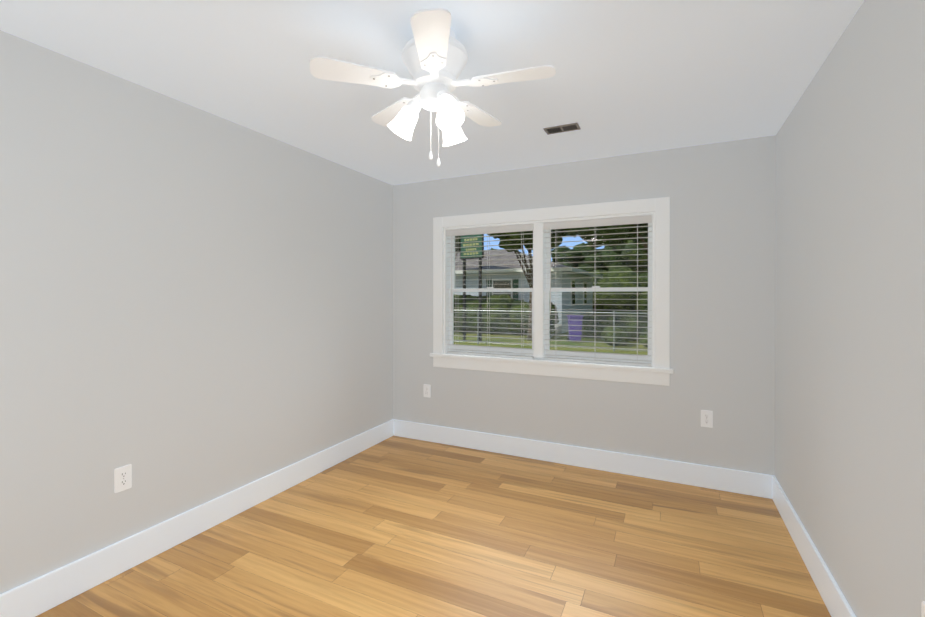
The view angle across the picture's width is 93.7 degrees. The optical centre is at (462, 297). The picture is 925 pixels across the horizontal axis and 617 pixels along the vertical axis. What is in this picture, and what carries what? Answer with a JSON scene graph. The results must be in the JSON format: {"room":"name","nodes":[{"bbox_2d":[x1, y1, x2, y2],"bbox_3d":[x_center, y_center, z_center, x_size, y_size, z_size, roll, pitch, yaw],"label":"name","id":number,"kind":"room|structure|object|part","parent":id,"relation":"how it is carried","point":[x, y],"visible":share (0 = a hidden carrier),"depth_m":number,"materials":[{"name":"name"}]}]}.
{"room":"empty bedroom","nodes":[
{"label":"empty bedroom","id":0,"kind":"room"},
{"bbox_2d":[0,30,392,593],"bbox_3d":[-1.596,0.136,2.493,0.140,2.440,4.230,0,0,26],"label":"wall","id":1,"kind":"structure","parent":0,"point":[196,307],"depth_m":2.30,"materials":[{"name":"grey paint"}]},
{"bbox_2d":[114,464,131,492],"bbox_3d":[-1.680,0.897,2.149,0.008,0.120,0.075,0,0,26],"label":"electrical outlet","id":2,"kind":"object","parent":1,"relation":"attached to","point":[122,478],"visible":1,"depth_m":2.14,"materials":[{"name":"white plastic"}]},
{"bbox_2d":[0,419,393,616],"bbox_3d":[-1.526,1.277,2.464,0.016,0.158,3.950,0,0,26],"label":"baseboard","id":3,"kind":"structure","parent":1,"relation":"attached to","point":[43,593],"depth_m":2.31,"materials":[{"name":"white wood"}]},
{"bbox_2d":[0,0,863,184],"bbox_3d":[-0.144,-1.131,1.791,3.360,0.100,4.230,0,0,26],"label":"ceiling","id":4,"kind":"structure","parent":0,"point":[634,76],"depth_m":2.01,"materials":[{"name":"white paint"}]},
{"bbox_2d":[310,8,555,166],"bbox_3d":[-0.089,-0.803,1.793,0.929,0.556,0.926,0,0,26],"label":"fan","id":5,"kind":"object","parent":4,"relation":"hanging from","point":[434,56],"visible":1,"depth_m":1.70,"materials":[{"name":"white"}]},
{"bbox_2d":[543,123,580,134],"bbox_3d":[0.639,-1.081,2.785,0.215,0.009,0.105,0,0,26],"label":"ceiling vent","id":6,"kind":"object","parent":4,"relation":"in","point":[562,128],"visible":1,"depth_m":2.78,"materials":[{"name":"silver metal"}]},
{"bbox_2d":[36,436,830,616],"bbox_3d":[-0.144,1.389,1.802,3.360,0.060,4.230,0,0,26],"label":"floor","id":7,"kind":"structure","parent":0,"point":[395,526],"depth_m":2.31,"materials":[{"name":"brown wood"}]},
{"bbox_2d":[393,135,775,475],"bbox_3d":[0.740,0.130,3.640,3.080,2.440,0.140,0,0,26],"label":"wall","id":8,"kind":"structure","parent":0,"point":[722,195],"depth_m":3.20,"materials":[{"name":"grey paint"}]},
{"bbox_2d":[423,384,430,397],"bbox_3d":[-0.335,0.878,4.077,0.075,0.120,0.008,0,0,26],"label":"electrical outlet","id":9,"kind":"object","parent":8,"relation":"attached to","point":[426,390],"visible":1,"depth_m":4.07,"materials":[{"name":"white plastic"}]},
{"bbox_2d":[430,353,672,373],"bbox_3d":[0.634,0.535,3.629,2.032,0.030,0.115,0,0,26],"label":"window sill","id":10,"kind":"structure","parent":8,"relation":"attached to","point":[577,364],"depth_m":3.51,"materials":[{"name":"white wood"}]},
{"bbox_2d":[433,197,669,385],"bbox_3d":[0.661,-0.046,3.684,1.982,1.383,0.189,0,0,26],"label":"window","id":11,"kind":"structure","parent":8,"relation":"in","point":[660,207],"depth_m":3.60,"materials":[{"name":"white"}]},
{"bbox_2d":[446,215,651,365],"bbox_3d":[0.640,-0.050,3.639,1.738,1.133,0.064,0,0,26],"label":"window blind slats","id":12,"kind":"object","parent":11,"relation":"attached to","point":[637,220],"visible":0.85,"depth_m":3.56,"materials":[{"name":"white plastic"}]},
{"bbox_3d":[0.670,-0.060,3.701,1.742,1.116,0.070,0,0,26],"label":"window sash","id":13,"kind":"part","parent":11,"relation":"part of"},
{"bbox_2d":[394,419,771,498],"bbox_3d":[0.706,1.272,3.575,3.048,0.158,0.016,0,0,26],"label":"baseboard","id":14,"kind":"structure","parent":8,"relation":"attached to","point":[733,481],"depth_m":3.39,"materials":[{"name":"white wood"}]},
{"bbox_2d":[701,410,712,427],"bbox_3d":[1.736,0.863,3.084,0.075,0.120,0.008,0,0,26],"label":"electrical outlet","id":15,"kind":"object","parent":8,"relation":"attached to","point":[706,418],"visible":1,"depth_m":3.08,"materials":[{"name":"white plastic"}]},
{"bbox_2d":[775,0,924,616],"bbox_3d":[1.308,0.142,1.100,0.140,2.440,4.230,0,0,26],"label":"wall","id":16,"kind":"structure","parent":0,"point":[850,326],"depth_m":1.61,"materials":[{"name":"grey paint"}]},
{"bbox_2d":[772,475,855,616],"bbox_3d":[1.237,1.283,1.139,0.016,0.158,3.950,0,0,26],"label":"baseboard","id":17,"kind":"structure","parent":16,"relation":"attached to","point":[833,598],"depth_m":2.08,"materials":[{"name":"white wood"}]},
{"bbox_2d":[921,601,924,616],"bbox_3d":[1.256,0.896,1.167,0.008,0.120,0.075,0,0,26],"label":"electrical outlet","id":18,"kind":"object","parent":16,"relation":"attached to","point":[923,609],"visible":1,"depth_m":1.19,"materials":[{"name":"white plastic"}]},
{"label":"outside","id":19,"kind":"structure","parent":0,"visible":0},
{"bbox_2d":[454,331,647,354],"bbox_3d":[9.187,1.802,36.390,70.000,0.300,65.610,0,0,26],"label":"lawn","id":20,"kind":"structure","parent":19,"point":[605,350],"depth_m":16.40,"materials":[{"name":"green plant"}]},
{"bbox_2d":[460,234,483,340],"bbox_3d":[0.375,-0.388,17.116,1.120,4.246,0.110,0,0,40],"label":"sign","id":21,"kind":"object","parent":20,"relation":"on","point":[476,255],"depth_m":17.04,"materials":[{"name":"green metal"}]},
{"bbox_2d":[454,249,602,333],"bbox_3d":[0.889,-0.634,27.377,13.920,4.646,10.120,0,0,26],"label":"house","id":22,"kind":"structure","parent":20,"relation":"on","point":[568,276],"depth_m":22.19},
{"bbox_2d":[454,309,647,351],"bbox_3d":[0.579,1.078,16.122,24.068,1.325,0.067,0,0,26],"label":"fence","id":23,"kind":"object","parent":20,"relation":"on","point":[563,312],"depth_m":14.76,"materials":[{"name":"grey metal"}]},
{"bbox_2d":[454,223,647,346],"bbox_3d":[3.721,-3.108,37.023,50.112,9.747,17.776,0,0,40],"label":"trees","id":24,"kind":"object","parent":20,"relation":"on","point":[616,298],"depth_m":19.85,"materials":[{"name":"green plant"}]},
{"bbox_2d":[567,315,583,340],"bbox_3d":[4.370,1.212,16.875,0.540,1.050,0.660,0,0,6],"label":"bin","id":25,"kind":"object","parent":20,"relation":"on","point":[571,318],"depth_m":16.60,"materials":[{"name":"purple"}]}
]}

